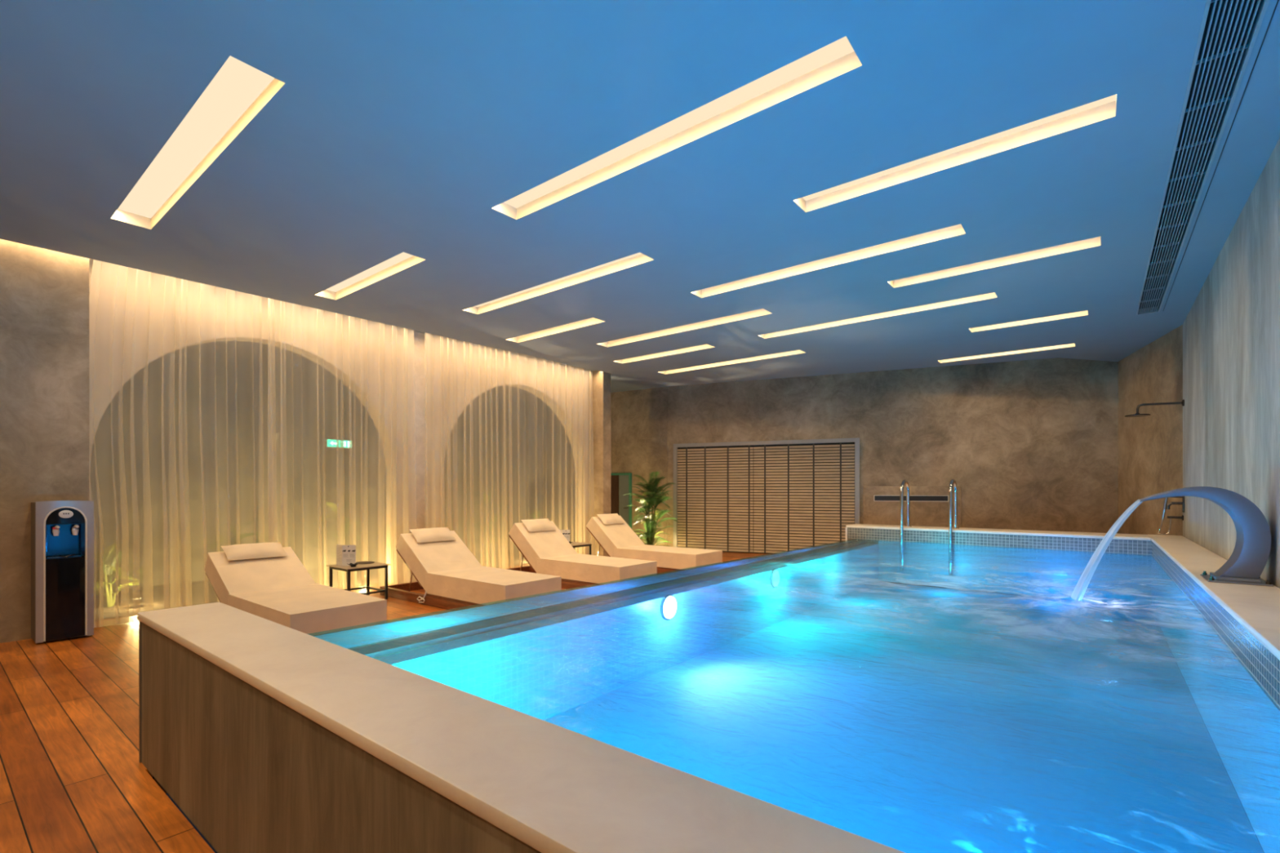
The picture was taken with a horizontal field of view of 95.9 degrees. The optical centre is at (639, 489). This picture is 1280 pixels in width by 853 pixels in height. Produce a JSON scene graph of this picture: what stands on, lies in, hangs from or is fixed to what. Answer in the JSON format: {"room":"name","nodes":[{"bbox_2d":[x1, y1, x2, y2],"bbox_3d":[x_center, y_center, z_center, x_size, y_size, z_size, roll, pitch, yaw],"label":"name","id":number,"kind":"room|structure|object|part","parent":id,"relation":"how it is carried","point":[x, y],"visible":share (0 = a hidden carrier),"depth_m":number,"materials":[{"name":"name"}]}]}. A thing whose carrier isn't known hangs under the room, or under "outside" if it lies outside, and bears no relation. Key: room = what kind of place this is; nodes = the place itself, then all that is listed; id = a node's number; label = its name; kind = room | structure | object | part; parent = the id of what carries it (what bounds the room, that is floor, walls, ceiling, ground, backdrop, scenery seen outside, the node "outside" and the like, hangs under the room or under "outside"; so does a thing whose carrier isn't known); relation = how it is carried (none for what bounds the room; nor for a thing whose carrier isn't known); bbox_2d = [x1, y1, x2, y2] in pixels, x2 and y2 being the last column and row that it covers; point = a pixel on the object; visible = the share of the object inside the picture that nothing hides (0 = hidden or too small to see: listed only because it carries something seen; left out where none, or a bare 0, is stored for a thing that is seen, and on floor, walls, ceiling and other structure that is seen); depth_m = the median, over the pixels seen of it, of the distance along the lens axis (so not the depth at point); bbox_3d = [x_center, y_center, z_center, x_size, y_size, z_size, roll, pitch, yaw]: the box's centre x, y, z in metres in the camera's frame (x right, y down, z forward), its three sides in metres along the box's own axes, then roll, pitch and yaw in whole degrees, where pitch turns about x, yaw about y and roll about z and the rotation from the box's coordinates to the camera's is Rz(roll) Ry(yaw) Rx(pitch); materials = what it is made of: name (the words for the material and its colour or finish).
{"room":"spa","nodes":[
{"label":"spa","id":0,"kind":"room"},
{"bbox_2d":[0,239,88,643],"bbox_3d":[-5.479,-0.398,3.358,0.440,2.995,3.260,0,0,38],"label":"wall","id":1,"kind":"structure","parent":0,"point":[44,293],"depth_m":4.26,"materials":[{"name":"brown paint"}]},
{"bbox_2d":[90,341,568,591],"bbox_3d":[-4.240,-0.398,8.321,0.180,2.995,8.780,0,0,38],"label":"curtain","id":2,"kind":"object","parent":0,"point":[183,451],"depth_m":7.41,"materials":[{"name":"fabric"}]},
{"bbox_2d":[266,432,279,442],"bbox_3d":[-4.729,-0.672,7.445,0.140,0.125,0.138,0,0,38],"label":"wall sconce","id":3,"kind":"object","parent":2,"relation":"attached to","point":[273,437],"visible":1,"depth_m":7.40,"materials":[{"name":"white plastic"}]},
{"bbox_2d":[324,438,352,448],"bbox_3d":[-4.242,-0.647,8.131,0.052,0.125,0.360,0,0,38],"label":"exit sign","id":4,"kind":"object","parent":2,"relation":"attached to","point":[329,442],"visible":1,"depth_m":8.11,"materials":[{"name":"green plastic"}]},
{"bbox_2d":[88,258,587,584],"bbox_3d":[-2.743,-0.398,7.021,0.220,2.995,5.878,0,0,38],"label":"wall","id":5,"kind":"structure","parent":0,"point":[414,387],"depth_m":6.56,"materials":[{"name":"paint"}]},
{"bbox_2d":[0,547,771,852],"bbox_3d":[-0.417,1.155,5.815,9.325,0.130,13.400,0,0,38],"label":"floor","id":6,"kind":"structure","parent":0,"point":[73,779],"depth_m":2.59,"materials":[{"name":"brown wood"}]},
{"bbox_2d":[31,500,93,643],"bbox_3d":[-4.278,0.584,4.276,0.298,1.008,0.302,0,0,38],"label":"water dispenser","id":7,"kind":"object","parent":6,"relation":"on","point":[62,531],"visible":1,"depth_m":4.20,"materials":[{"name":"grey plastic"}]},
{"bbox_2d":[52,525,59,536],"bbox_3d":[-4.228,0.296,4.175,0.089,0.078,0.038,0,0,38],"label":"tap","id":8,"kind":"object","parent":7,"relation":"on","point":[55,529],"depth_m":4.16,"materials":[{"name":"white plastic"}]},
{"bbox_2d":[45,554,81,559],"bbox_3d":[-4.208,0.491,4.211,0.080,0.014,0.180,0,0,38],"label":"drip tray","id":9,"kind":"object","parent":7,"relation":"on","point":[54,556],"depth_m":4.20,"materials":[{"name":"black plastic"}]},
{"bbox_3d":[-4.181,0.188,4.199,0.015,0.115,0.210,0,0,38],"label":"panel","id":10,"kind":"part","parent":7,"relation":"part of","materials":[{"name":"black plastic"}]},
{"bbox_3d":[-4.181,0.790,4.199,0.015,0.580,0.210,0,0,38],"label":"panel","id":11,"kind":"part","parent":7,"relation":"part of","materials":[{"name":"black plastic"}]},
{"bbox_2d":[71,524,79,535],"bbox_3d":[-4.166,0.296,4.254,0.089,0.078,0.038,0,0,38],"label":"tap","id":12,"kind":"object","parent":7,"relation":"on","point":[75,528],"depth_m":4.24,"materials":[{"name":"white plastic"}]},
{"bbox_2d":[93,543,151,607],"bbox_3d":[-5.032,0.795,5.399,0.691,0.608,0.647,0,0,8],"label":"palm","id":13,"kind":"object","parent":6,"relation":"on","point":[104,557],"visible":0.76,"depth_m":5.34,"materials":[{"name":"green plant"}]},
{"bbox_3d":[-4.937,0.891,5.338,0.030,0.403,0.079,0,0,-12],"label":"stem","id":14,"kind":"part","parent":13,"relation":"part of","materials":[{"name":"plant"}]},
{"bbox_3d":[-4.939,0.978,5.378,0.038,0.227,0.030,0,0,38],"label":"stem","id":15,"kind":"part","parent":13,"relation":"part of","materials":[{"name":"plant"}]},
{"bbox_3d":[-4.965,1.037,5.440,0.030,0.123,0.087,0,0,-20],"label":"stem","id":16,"kind":"part","parent":13,"relation":"part of","materials":[{"name":"plant"}]},
{"bbox_2d":[132,598,142,607],"bbox_3d":[-4.680,1.052,5.365,0.070,0.075,0.068,0,0,38],"label":"spotlight","id":17,"kind":"object","parent":6,"relation":"on","point":[135,601],"visible":1,"depth_m":5.35,"materials":[{"name":"grey metal"}]},
{"bbox_2d":[200,517,274,559],"bbox_3d":[-4.318,0.703,6.230,0.699,0.787,0.853,0,0,-18],"label":"palm","id":18,"kind":"object","parent":6,"relation":"on","point":[235,539],"visible":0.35,"depth_m":6.22,"materials":[{"name":"green plant"}]},
{"bbox_2d":[204,542,386,635],"bbox_3d":[-2.813,0.779,4.534,2.020,0.642,0.635,0,0,38],"label":"sun lounger","id":19,"kind":"object","parent":6,"relation":"on","point":[268,581],"visible":0.73,"depth_m":4.37,"materials":[{"name":"beige fabric"}]},
{"bbox_2d":[221,542,288,560],"bbox_3d":[-3.259,0.520,4.887,0.208,0.075,0.445,38,22,32],"label":"pillow","id":20,"kind":"object","parent":19,"relation":"on","point":[272,551],"depth_m":4.85,"materials":[{"name":"beige fabric"}]},
{"bbox_2d":[204,546,315,604],"bbox_3d":[-3.124,0.747,4.780,0.700,0.182,0.617,34,20,33],"label":"backrest","id":21,"kind":"object","parent":19,"relation":"on","point":[227,577],"depth_m":4.69,"materials":[{"name":"beige fabric"}]},
{"bbox_2d":[227,583,386,635],"bbox_3d":[-2.476,0.884,4.267,1.160,0.207,0.635,0,0,38],"label":"seat cushion","id":22,"kind":"object","parent":19,"relation":"on","point":[310,609],"depth_m":4.03,"materials":[{"name":"beige fabric"}]},
{"bbox_2d":[304,494,380,579],"bbox_3d":[-3.623,0.573,7.051,0.802,1.046,0.779,0,0,-19],"label":"palm","id":23,"kind":"object","parent":6,"relation":"on","point":[348,523],"visible":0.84,"depth_m":7.03,"materials":[{"name":"green plant"}]},
{"bbox_3d":[-3.657,0.710,7.003,0.030,0.762,0.079,0,0,-12],"label":"stem","id":24,"kind":"part","parent":23,"relation":"part of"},
{"bbox_2d":[326,561,391,599],"bbox_3d":[-2.810,0.925,5.762,0.440,0.350,0.435,0,0,38],"label":"side table","id":25,"kind":"object","parent":6,"relation":"on","point":[375,565],"visible":0.66,"depth_m":5.72,"materials":[{"name":"black metal"}]},
{"bbox_3d":[-3.072,0.942,5.733,0.022,0.317,0.022,0,0,38],"label":"leg","id":26,"kind":"part","parent":25,"relation":"part of","materials":[{"name":"grey metal"}]},
{"bbox_2d":[336,544,355,565],"bbox_3d":[-2.919,0.647,5.694,0.249,0.205,0.044,0,0,19],"label":"tent card","id":27,"kind":"object","parent":25,"relation":"on","point":[345,554],"visible":0.99,"depth_m":5.67,"materials":[{"name":"white paper"}]},
{"bbox_3d":[-2.777,0.942,5.500,0.022,0.317,0.022,0,0,38],"label":"leg","id":28,"kind":"part","parent":25,"relation":"part of","materials":[{"name":"grey metal"}]},
{"bbox_2d":[346,562,359,567],"bbox_3d":[-2.786,0.733,5.606,0.117,0.034,0.101,0,0,38],"label":"bowl","id":29,"kind":"object","parent":25,"relation":"on","point":[351,565],"visible":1,"depth_m":5.59,"materials":[{"name":"black ceramic"}]},
{"bbox_3d":[-2.810,1.016,5.762,0.368,0.018,0.363,0,0,38],"label":"stretcher frame","id":30,"kind":"part","parent":25,"relation":"part of","materials":[{"name":"grey metal"}]},
{"bbox_2d":[355,560,374,564],"bbox_3d":[-2.812,0.745,5.888,0.190,0.010,0.190,0,0,38],"label":"coaster","id":31,"kind":"object","parent":25,"relation":"on","point":[365,562],"visible":0.84,"depth_m":5.86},
{"bbox_3d":[-2.842,0.942,6.024,0.022,0.317,0.022,0,0,38],"label":"leg","id":32,"kind":"part","parent":25,"relation":"part of","materials":[{"name":"grey metal"}]},
{"bbox_3d":[-2.547,0.942,5.791,0.022,0.317,0.022,0,0,38],"label":"leg","id":33,"kind":"part","parent":25,"relation":"part of","materials":[{"name":"grey metal"}]},
{"bbox_2d":[361,575,366,582],"bbox_3d":[-3.235,1.052,6.772,0.070,0.075,0.068,0,0,38],"label":"spotlight","id":34,"kind":"object","parent":6,"relation":"on","point":[364,577],"visible":0.83,"depth_m":6.75,"materials":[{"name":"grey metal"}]},
{"bbox_2d":[379,527,561,610],"bbox_3d":[-1.733,0.750,5.639,2.060,0.700,0.671,0,0,38],"label":"sun lounger","id":35,"kind":"object","parent":6,"relation":"on","point":[451,576],"visible":0.89,"depth_m":5.49,"materials":[{"name":"beige fabric"}]},
{"bbox_3d":[-1.734,1.058,5.663,2.030,0.085,0.635,0,0,38],"label":"frame","id":36,"kind":"part","parent":35,"relation":"part of","materials":[{"name":"red wood"}]},
{"bbox_2d":[409,527,456,542],"bbox_3d":[-2.145,0.469,5.988,0.445,0.075,0.208,0,38,-52],"label":"pillow","id":37,"kind":"object","parent":35,"relation":"on","point":[439,535],"depth_m":5.93,"materials":[{"name":"beige fabric"}]},
{"bbox_2d":[395,530,481,590],"bbox_3d":[-2.027,0.714,5.895,0.710,0.182,0.617,42,24,31],"label":"cushion","id":38,"kind":"object","parent":35,"relation":"on","point":[424,558],"depth_m":5.77,"materials":[{"name":"beige fabric"}]},
{"bbox_2d":[425,565,561,604],"bbox_3d":[-1.385,0.884,5.386,1.200,0.207,0.635,0,0,38],"label":"seat cushion","id":39,"kind":"object","parent":35,"relation":"on","point":[464,584],"depth_m":5.16,"materials":[{"name":"beige fabric"}]},
{"bbox_2d":[455,490,511,561],"bbox_3d":[-2.426,0.552,8.805,0.986,1.086,0.812,0,0,38],"label":"palm","id":40,"kind":"object","parent":6,"relation":"on","point":[485,498],"visible":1,"depth_m":8.76,"materials":[{"name":"green plant"}]},
{"bbox_3d":[-2.330,0.670,8.758,0.030,0.842,0.079,0,0,-12],"label":"stem","id":41,"kind":"part","parent":40,"relation":"part of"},
{"bbox_3d":[-2.332,0.854,8.798,0.038,0.473,0.030,0,0,38],"label":"stem","id":42,"kind":"part","parent":40,"relation":"part of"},
{"bbox_2d":[524,507,553,519],"bbox_3d":[-1.710,0.693,9.510,0.671,0.810,0.797,0,0,-2],"label":"palm","id":43,"kind":"object","parent":6,"relation":"on","point":[535,514],"visible":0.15,"depth_m":9.40,"materials":[{"name":"green plant"}]},
{"bbox_2d":[570,542,592,555],"bbox_3d":[-0.916,0.912,7.742,0.390,0.375,0.440,0,0,38],"label":"side table","id":44,"kind":"object","parent":6,"relation":"on","point":[575,544],"visible":0.31,"depth_m":7.71,"materials":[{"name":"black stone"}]},
{"bbox_2d":[559,529,569,542],"bbox_3d":[-1.032,0.632,7.751,0.188,0.185,0.035,0,0,19],"label":"tent card","id":45,"kind":"object","parent":44,"relation":"on","point":[566,533],"visible":0.52,"depth_m":7.74,"materials":[{"name":"white paper"}]},
{"bbox_2d":[506,518,657,590],"bbox_3d":[-0.841,0.732,6.798,2.120,0.736,0.635,0,0,38],"label":"sun lounger","id":46,"kind":"object","parent":6,"relation":"on","point":[547,551],"visible":0.88,"depth_m":6.57,"materials":[{"name":"beige fabric"}]},
{"bbox_2d":[521,518,556,532],"bbox_3d":[-1.248,0.437,7.121,0.445,0.075,0.208,0,44,-52],"label":"pillow","id":47,"kind":"object","parent":46,"relation":"on","point":[544,525],"depth_m":7.06,"materials":[{"name":"beige fabric"}]},
{"bbox_2d":[508,520,577,573],"bbox_3d":[-1.147,0.692,7.041,0.617,0.182,0.710,0,40,-52],"label":"cushion","id":48,"kind":"object","parent":46,"relation":"on","point":[536,545],"depth_m":6.90,"materials":[{"name":"beige fabric"}]},
{"bbox_3d":[-0.852,1.058,6.808,2.090,0.085,0.635,0,0,38],"label":"frame","id":49,"kind":"part","parent":46,"relation":"part of","materials":[{"name":"red wood"}]},
{"bbox_2d":[537,553,657,584],"bbox_3d":[-0.503,0.884,6.532,1.260,0.207,0.635,0,0,38],"label":"seat cushion","id":50,"kind":"object","parent":46,"relation":"on","point":[577,568],"depth_m":6.28,"materials":[{"name":"beige fabric"}]},
{"bbox_2d":[587,370,610,556],"bbox_3d":[-0.733,-0.398,9.303,0.540,2.995,0.185,0,0,38],"label":"wall pier","id":51,"kind":"object","parent":6,"relation":"on","point":[598,382],"visible":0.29,"depth_m":9.15,"materials":[{"name":"brown paint"}]},
{"bbox_2d":[623,471,678,546],"bbox_3d":[0.187,0.388,10.018,0.931,1.441,0.933,0,0,-41],"label":"potted palm","id":52,"kind":"object","parent":6,"relation":"on","point":[651,500],"visible":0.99,"depth_m":9.94,"materials":[{"name":"green plant"}]},
{"bbox_3d":[0.153,0.650,10.020,0.030,0.900,0.031,0,0,38],"label":"stem","id":53,"kind":"part","parent":52,"relation":"part of","materials":[{"name":"green plant"}]},
{"bbox_2d":[586,513,722,574],"bbox_3d":[0.022,0.724,7.952,2.180,0.752,0.635,0,0,38],"label":"sun lounger","id":54,"kind":"object","parent":6,"relation":"on","point":[616,538],"visible":0.78,"depth_m":7.72,"materials":[{"name":"beige fabric"}]},
{"bbox_2d":[596,513,624,524],"bbox_3d":[-0.417,0.421,8.300,0.445,0.075,0.208,0,44,-52],"label":"pillow","id":55,"kind":"object","parent":54,"relation":"on","point":[611,518],"depth_m":8.22,"materials":[{"name":"beige fabric"}]},
{"bbox_2d":[586,515,644,557],"bbox_3d":[-0.312,0.684,8.216,0.617,0.182,0.730,0,41,-52],"label":"cushion","id":56,"kind":"object","parent":54,"relation":"on","point":[613,536],"depth_m":8.07,"materials":[{"name":"beige fabric"}]},
{"bbox_3d":[0.010,1.058,7.962,2.150,0.085,0.635,0,0,38],"label":"frame","id":57,"kind":"part","parent":54,"relation":"part of","materials":[{"name":"red wood"}]},
{"bbox_2d":[613,544,722,569],"bbox_3d":[0.359,0.884,7.685,1.320,0.207,0.635,0,0,38],"label":"seat cushion","id":58,"kind":"object","parent":54,"relation":"on","point":[667,557],"depth_m":7.37,"materials":[{"name":"beige fabric"}]},
{"bbox_2d":[137,524,1279,852],"bbox_3d":[1.903,0.862,4.266,3.755,0.736,7.928,0,0,38],"label":"swimming pool","id":59,"kind":"object","parent":6,"relation":"on","point":[268,736],"visible":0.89,"depth_m":2.46,"materials":[{"name":"mosaic tile"},{"name":"wood"},{"name":"pale stone"}]},
{"bbox_3d":[-2.014,0.814,2.332,0.015,0.572,0.015,0,0,38],"label":"corner trim","id":60,"kind":"part","parent":59,"relation":"part of","materials":[{"name":"brown wood"}]},
{"bbox_3d":[0.622,0.891,5.169,0.011,0.418,7.191,0,0,41],"label":"panel","id":61,"kind":"part","parent":59,"relation":"part of","materials":[{"name":"paint"}]},
{"bbox_2d":[660,594,676,619],"bbox_3d":[0.206,0.800,3.918,0.038,0.170,0.170,0,0,38],"label":"lamp","id":62,"kind":"object","parent":59,"relation":"attached to","point":[664,611],"visible":0.88,"depth_m":3.89,"materials":[{"name":"metal"}]},
{"bbox_2d":[769,568,779,587],"bbox_3d":[1.231,0.800,5.212,0.038,0.170,0.170,0,0,38],"label":"lamp","id":63,"kind":"object","parent":59,"relation":"attached to","point":[774,575],"visible":0.66,"depth_m":5.18,"materials":[{"name":"metal"}]},
{"bbox_2d":[323,538,1279,789],"bbox_3d":[1.786,0.670,4.225,3.325,0.024,7.148,0,0,38],"label":"pool water","id":64,"kind":"object","parent":59,"relation":"in","point":[1036,628],"visible":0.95,"depth_m":3.79,"materials":[{"name":"blue liquid"}]},
{"bbox_2d":[1071,499,1142,601],"bbox_3d":[2.792,0.367,3.459,0.334,0.624,0.176,0,0,38],"label":"water jet","id":65,"kind":"object","parent":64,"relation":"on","point":[1084,580],"visible":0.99,"depth_m":3.44,"materials":[{"name":"clear liquid"}]},
{"bbox_3d":[2.871,0.663,8.011,0.024,0.274,0.035,0,0,38],"label":"trim","id":66,"kind":"part","parent":59,"relation":"part of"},
{"bbox_2d":[900,479,911,571],"bbox_3d":[3.482,0.457,7.572,0.090,1.186,0.376,0,0,38],"label":"pool handrail","id":67,"kind":"object","parent":59,"relation":"attached to","point":[904,481],"visible":0.98,"depth_m":7.43,"materials":[{"name":"metal"}]},
{"bbox_2d":[948,479,959,575],"bbox_3d":[3.923,0.457,7.222,0.090,1.186,0.376,0,0,38],"label":"pool handrail","id":68,"kind":"object","parent":59,"relation":"attached to","point":[953,482],"visible":0.96,"depth_m":7.09,"materials":[{"name":"metal"}]},
{"bbox_2d":[1139,486,1273,586],"bbox_3d":[3.111,0.238,3.206,0.514,0.512,0.290,0,0,38],"label":"fountain","id":69,"kind":"object","parent":59,"relation":"on","point":[1249,557],"visible":0.98,"depth_m":3.03,"materials":[{"name":"grey metal"}]},
{"bbox_3d":[3.218,0.480,3.121,0.240,0.028,0.290,0,0,38],"label":"plate","id":70,"kind":"part","parent":69,"relation":"part of","materials":[{"name":"metal"}]},
{"bbox_2d":[525,476,545,519],"bbox_3d":[-4.758,-0.398,8.730,0.100,2.995,8.780,0,0,38],"label":"wall","id":71,"kind":"structure","parent":0,"point":[535,495],"depth_m":11.96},
{"bbox_2d":[545,386,667,546],"bbox_3d":[-0.718,-0.398,11.482,3.056,2.995,0.199,0,0,32],"label":"wall","id":72,"kind":"structure","parent":0,"point":[638,418],"depth_m":10.95,"materials":[{"name":"paint"}]},
{"bbox_2d":[610,472,631,528],"bbox_3d":[-0.508,0.390,11.196,0.800,1.420,0.058,0,0,32],"label":"door","id":73,"kind":"structure","parent":72,"relation":"in","point":[620,483],"depth_m":11.11,"materials":[{"name":"green paint"}]},
{"bbox_3d":[-0.297,0.410,11.089,0.250,1.380,0.015,0,0,32],"label":"panel","id":74,"kind":"part","parent":73,"relation":"part of","materials":[{"name":"clear glass"}]},
{"bbox_2d":[0,0,1279,386],"bbox_3d":[0.338,-1.835,4.852,6.945,0.111,12.826,0,0,38],"label":"ceiling","id":75,"kind":"structure","parent":0,"point":[393,127],"depth_m":3.18,"materials":[{"name":"paint"}]},
{"bbox_2d":[111,55,284,229],"bbox_3d":[-2.512,-1.823,3.154,2.285,0.085,0.205,0,0,38],"label":"recessed light","id":76,"kind":"object","parent":75,"relation":"in","point":[237,92],"visible":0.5,"depth_m":3.02,"materials":[{"name":"beige paint"}]},
{"bbox_2d":[315,252,425,299],"bbox_3d":[-2.314,-1.823,4.866,1.530,0.085,0.185,0,0,38],"label":"recessed light","id":77,"kind":"object","parent":75,"relation":"in","point":[403,260],"visible":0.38,"depth_m":4.94,"materials":[{"name":"beige paint"}]},
{"bbox_2d":[325,252,413,292],"bbox_3d":[-2.314,-1.860,4.866,1.530,0.010,0.185,0,0,38],"label":"diffuser","id":78,"kind":"object","parent":77,"relation":"attached to","point":[402,258],"depth_m":4.92,"materials":[{"name":"white plastic"}]},
{"bbox_2d":[506,317,604,342],"bbox_3d":[-0.981,-1.823,6.471,1.420,0.085,0.187,0,0,38],"label":"recessed light","id":79,"kind":"object","parent":75,"relation":"in","point":[592,321],"visible":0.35,"depth_m":6.56,"materials":[{"name":"beige paint"}]},
{"bbox_2d":[463,252,653,314],"bbox_3d":[-0.825,-1.823,5.090,2.245,0.085,0.180,0,0,38],"label":"recessed light","id":80,"kind":"object","parent":75,"relation":"in","point":[638,258],"visible":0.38,"depth_m":5.07,"materials":[{"name":"beige paint"}]},
{"bbox_2d":[613,343,713,363],"bbox_3d":[0.282,-1.823,7.593,1.520,0.085,0.195,0,0,38],"label":"recessed light","id":81,"kind":"object","parent":75,"relation":"in","point":[703,346],"visible":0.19,"depth_m":7.67,"materials":[{"name":"beige paint"}]},
{"bbox_2d":[492,35,862,219],"bbox_3d":[-0.004,-1.823,3.032,2.229,0.085,0.200,0,0,38],"label":"recessed light","id":82,"kind":"object","parent":75,"relation":"in","point":[832,60],"visible":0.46,"depth_m":2.89,"materials":[{"name":"beige paint"}]},
{"bbox_2d":[596,308,771,346],"bbox_3d":[0.401,-1.823,6.434,2.220,0.085,0.205,0,0,38],"label":"recessed light","id":83,"kind":"object","parent":75,"relation":"in","point":[761,312],"visible":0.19,"depth_m":6.45,"materials":[{"name":"beige paint"}]},
{"bbox_2d":[659,349,804,373],"bbox_3d":[1.212,-1.823,8.113,2.247,0.085,0.205,0,0,38],"label":"recessed light","id":84,"kind":"object","parent":75,"relation":"in","point":[795,352],"visible":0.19,"depth_m":8.14,"materials":[{"name":"beige paint"}]},
{"bbox_2d":[690,223,965,297],"bbox_3d":[1.359,-1.823,4.605,2.162,0.085,0.188,0,0,38],"label":"recessed light","id":85,"kind":"object","parent":75,"relation":"in","point":[955,230],"visible":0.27,"depth_m":4.55,"materials":[{"name":"beige paint"}]},
{"bbox_2d":[758,292,996,338],"bbox_3d":[2.332,-1.823,5.997,2.349,0.085,0.182,0,0,38],"label":"recessed light","id":86,"kind":"object","parent":75,"relation":"in","point":[989,295],"visible":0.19,"depth_m":5.95,"materials":[{"name":"beige paint"}]},
{"bbox_2d":[792,93,1116,212],"bbox_3d":[1.604,-1.823,3.148,1.535,0.085,0.197,0,0,38],"label":"recessed light","id":87,"kind":"object","parent":75,"relation":"in","point":[1104,108],"visible":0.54,"depth_m":3.12,"materials":[{"name":"beige paint"}]},
{"bbox_2d":[887,235,1101,288],"bbox_3d":[2.737,-1.823,4.570,1.427,0.085,0.197,0,0,38],"label":"recessed light","id":88,"kind":"object","parent":75,"relation":"in","point":[1094,242],"visible":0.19,"depth_m":4.59,"materials":[{"name":"beige paint"}]},
{"bbox_2d":[937,343,1075,363],"bbox_3d":[4.752,-1.823,7.555,1.511,0.085,0.195,0,0,38],"label":"recessed light","id":89,"kind":"object","parent":75,"relation":"in","point":[1068,344],"visible":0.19,"depth_m":7.59,"materials":[{"name":"beige paint"}]},
{"bbox_2d":[968,310,1088,332],"bbox_3d":[4.096,-1.823,6.122,1.040,0.085,0.195,0,0,38],"label":"recessed light","id":90,"kind":"object","parent":75,"relation":"in","point":[1082,313],"visible":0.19,"depth_m":6.18,"materials":[{"name":"beige paint"}]},
{"bbox_2d":[1136,0,1269,315],"bbox_3d":[2.898,-1.806,3.011,0.179,0.059,7.140,0,0,38],"label":"ceiling vent","id":91,"kind":"object","parent":75,"relation":"in","point":[1229,29],"visible":0.98,"depth_m":2.82,"materials":[{"name":"grey metal"}]},
{"bbox_2d":[1163,0,1279,310],"bbox_3d":[2.187,-1.779,1.929,0.004,0.004,9.740,0,0,38],"label":"trim","id":92,"kind":"structure","parent":75,"relation":"attached to","point":[1277,1],"depth_m":2.78,"materials":[{"name":"metal"}]},
{"bbox_2d":[324,310,1046,392],"bbox_3d":[-0.644,-1.945,5.931,10.025,0.100,13.500,0,0,38],"label":"ceiling","id":93,"kind":"structure","parent":0,"point":[618,383],"depth_m":9.81,"materials":[{"name":"paint"}]},
{"bbox_2d":[667,357,1118,546],"bbox_3d":[3.634,-0.398,9.390,6.698,2.995,0.193,0,0,23],"label":"wall","id":94,"kind":"structure","parent":0,"point":[1028,445],"depth_m":8.74,"materials":[{"name":"paint"}]},
{"bbox_2d":[673,437,859,554],"bbox_3d":[2.076,0.133,9.912,3.175,1.935,0.048,0,0,23],"label":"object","id":95,"kind":"structure","parent":94,"relation":"in","point":[768,497],"depth_m":9.88,"materials":[{"name":"brown wood"}]},
{"bbox_3d":[1.319,0.171,10.232,1.381,1.818,0.021,0,0,23],"label":"slat panel","id":96,"kind":"part","parent":95,"relation":"part of","materials":[{"name":"brown wood"}]},
{"bbox_3d":[2.717,0.171,9.645,1.635,1.818,0.021,0,0,23],"label":"slat panel","id":97,"kind":"part","parent":95,"relation":"part of","materials":[{"name":"brown wood"}]},
{"bbox_2d":[863,485,960,528],"bbox_3d":[4.232,0.522,9.016,1.382,1.155,0.036,0,0,23],"label":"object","id":98,"kind":"object","parent":94,"relation":"attached to","point":[922,513],"visible":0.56,"depth_m":9.00,"materials":[{"name":"paint"}]},
{"bbox_2d":[873,495,948,502],"bbox_3d":[4.219,0.135,8.997,1.059,0.096,0.008,0,0,23],"label":"grille","id":99,"kind":"object","parent":98,"relation":"attached to","point":[876,498],"visible":0.9,"depth_m":8.97,"materials":[{"name":"metal"}]},
{"bbox_2d":[1118,324,1182,536],"bbox_3d":[6.318,-0.398,7.098,0.187,2.995,2.072,0,0,25],"label":"wall","id":100,"kind":"structure","parent":0,"point":[1150,447],"depth_m":7.00,"materials":[{"name":"paint"}]},
{"bbox_2d":[1182,137,1279,588],"bbox_3d":[2.521,-0.398,1.894,0.150,2.995,10.900,0,0,38],"label":"wall","id":101,"kind":"structure","parent":0,"point":[1231,330],"depth_m":3.76,"materials":[{"name":"white fabric"}]},
{"bbox_2d":[1124,399,1184,417],"bbox_3d":[5.569,-0.882,6.254,0.485,0.146,0.218,0,0,38],"label":"shower","id":102,"kind":"object","parent":101,"relation":"attached to","point":[1137,414],"visible":1,"depth_m":6.25,"materials":[{"name":"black metal"}]},
{"bbox_3d":[5.604,-0.888,6.226,0.377,0.106,0.024,0,0,38],"label":"arm","id":103,"kind":"part","parent":102,"relation":"part of","materials":[{"name":"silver metal"}]},
{"bbox_2d":[1157,497,1183,534],"bbox_3d":[5.716,0.280,6.214,0.206,0.424,0.056,0,0,38],"label":"shower","id":104,"kind":"object","parent":101,"relation":"attached to","point":[1165,503],"visible":0.95,"depth_m":6.23,"materials":[{"name":"silver metal"}]},
{"bbox_2d":[1166,496,1184,512],"bbox_3d":[5.704,0.135,6.147,0.139,0.210,0.100,0,0,38],"label":"shower mixer","id":105,"kind":"object","parent":101,"relation":"attached to","point":[1182,503],"visible":0.7,"depth_m":6.12,"materials":[{"name":"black metal"}]},
{"bbox_3d":[5.700,0.170,6.150,0.127,0.079,0.030,0,0,38],"label":"spout","id":106,"kind":"part","parent":105,"relation":"part of","materials":[{"name":"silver metal"}]},
{"bbox_3d":[5.753,0.135,6.108,0.014,0.210,0.100,0,0,38],"label":"plate","id":107,"kind":"part","parent":105,"relation":"part of","materials":[{"name":"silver metal"}]}
]}

